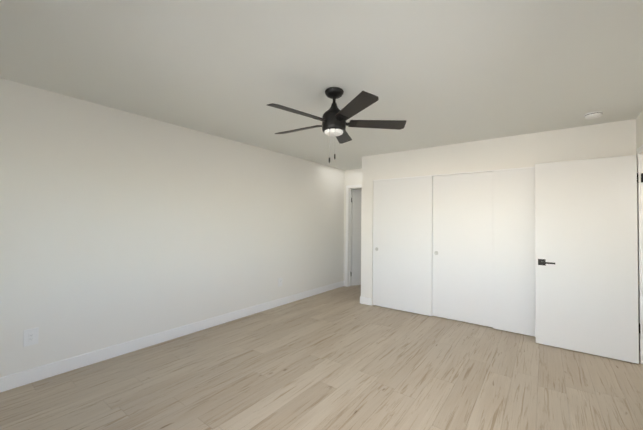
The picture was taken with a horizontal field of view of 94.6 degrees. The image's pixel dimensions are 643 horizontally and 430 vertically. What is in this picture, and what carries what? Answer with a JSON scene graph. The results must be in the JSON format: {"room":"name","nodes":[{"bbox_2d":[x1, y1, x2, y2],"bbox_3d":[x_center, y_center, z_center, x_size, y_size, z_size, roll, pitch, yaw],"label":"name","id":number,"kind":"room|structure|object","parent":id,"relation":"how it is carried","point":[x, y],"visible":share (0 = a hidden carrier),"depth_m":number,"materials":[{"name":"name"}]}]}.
{"room":"empty bedroom","nodes":[
{"label":"empty bedroom","id":0,"kind":"room"},
{"bbox_2d":[0,78,361,376],"bbox_3d":[-0.781,0.223,4.688,0.120,2.440,7.520,0,-2,37],"label":"wall","id":1,"kind":"structure","parent":0,"point":[117,226],"depth_m":3.06,"materials":[{"name":"white paint"}]},
{"bbox_2d":[23,327,38,346],"bbox_3d":[-2.385,1.002,2.438,0.010,0.133,0.089,0,-2,37],"label":"electrical outlet","id":2,"kind":"object","parent":1,"relation":"attached to","point":[30,336],"visible":1,"depth_m":2.43,"materials":[{"name":"white plastic"}]},
{"bbox_2d":[0,281,344,391],"bbox_3d":[-1.221,1.366,3.969,0.030,0.115,5.656,0,-2,37],"label":"baseboard","id":3,"kind":"structure","parent":1,"relation":"attached to","point":[19,379],"depth_m":3.04,"materials":[{"name":"white wood"}]},
{"bbox_2d":[0,285,642,429],"bbox_3d":[1.444,1.480,2.979,5.720,0.100,7.520,0,-2,37],"label":"floor","id":4,"kind":"structure","parent":0,"point":[342,358],"depth_m":2.50,"materials":[{"name":"brown wood"}]},
{"bbox_2d":[0,0,642,169],"bbox_3d":[1.471,-1.059,3.034,5.720,0.100,7.520,0,-2,37],"label":"ceiling","id":5,"kind":"structure","parent":0,"point":[433,73],"depth_m":2.05,"materials":[{"name":"white paint"}]},
{"bbox_2d":[267,87,405,162],"bbox_3d":[0.070,-0.726,2.483,1.148,0.619,1.179,0,-2,37],"label":"ceiling fan","id":6,"kind":"object","parent":5,"relation":"hanging from","point":[334,118],"visible":1,"depth_m":2.41,"materials":[{"name":"black metal"}]},
{"bbox_2d":[584,111,602,118],"bbox_3d":[2.679,-0.977,2.925,0.144,0.043,0.144,0,-2,37],"label":"smoke detector","id":7,"kind":"object","parent":5,"relation":"attached to","point":[594,115],"visible":1,"depth_m":2.89,"materials":[{"name":"white plastic"}]},
{"bbox_2d":[344,168,361,280],"bbox_3d":[2.216,0.263,5.033,4.257,2.440,0.120,0,-2,37],"label":"wall","id":8,"kind":"structure","parent":0,"point":[353,176],"depth_m":6.23,"materials":[{"name":"white paint"}]},
{"bbox_2d":[345,184,361,286],"bbox_3d":[0.904,0.436,6.013,0.888,2.109,0.152,0,-2,37],"label":"trim","id":9,"kind":"structure","parent":8,"relation":"attached to","point":[348,245],"depth_m":6.21,"materials":[{"name":"white wood"}]},
{"bbox_2d":[351,189,361,285],"bbox_3d":[0.981,0.479,6.402,0.425,2.026,0.732,0,-2,37],"label":"door","id":10,"kind":"structure","parent":8,"relation":"in","point":[356,242],"depth_m":6.29,"materials":[{"name":"white wood"}]},
{"bbox_2d":[361,119,635,304],"bbox_3d":[1.972,0.239,4.028,3.200,2.440,0.100,0,-2,37],"label":"wall","id":11,"kind":"structure","parent":0,"point":[611,139],"depth_m":3.85,"materials":[{"name":"white paint"}]},
{"bbox_2d":[360,296,371,303],"bbox_3d":[0.925,1.418,5.298,0.017,0.115,0.953,0,-2,37],"label":"baseboard","id":12,"kind":"structure","parent":11,"relation":"attached to","point":[362,299],"depth_m":4.87,"materials":[{"name":"white wood"}]},
{"bbox_2d":[373,167,534,180],"bbox_3d":[1.928,-0.570,4.085,2.656,0.012,0.092,0,-2,37],"label":"rail","id":13,"kind":"object","parent":11,"relation":"attached to","point":[459,173],"visible":0.43,"depth_m":4.04,"materials":[{"name":"white"}]},
{"bbox_2d":[373,168,535,336],"bbox_3d":[1.915,0.442,4.060,2.648,2.013,0.076,0,-2,37],"label":"closet door","id":14,"kind":"structure","parent":11,"relation":"in","point":[459,247],"depth_m":4.08,"materials":[{"name":"white wood"}]},
{"bbox_2d":[636,111,642,311],"bbox_3d":[2.099,0.183,1.434,0.120,2.440,5.776,0,-2,37],"label":"wall","id":15,"kind":"structure","parent":0,"point":[639,130],"depth_m":2.94,"materials":[{"name":"white paint"}]},
{"bbox_2d":[535,155,642,363],"bbox_3d":[2.786,0.427,3.120,0.880,2.026,0.139,0,-2,37],"label":"entry door","id":16,"kind":"structure","parent":15,"relation":"in","point":[586,266],"depth_m":3.10,"materials":[{"name":"white wood"}]},
{"bbox_2d":[637,145,642,363],"bbox_3d":[2.924,0.383,2.531,0.152,2.106,0.944,0,-2,37],"label":"trim","id":17,"kind":"structure","parent":15,"relation":"attached to","point":[640,218],"depth_m":2.90,"materials":[{"name":"white wood"}]}
]}

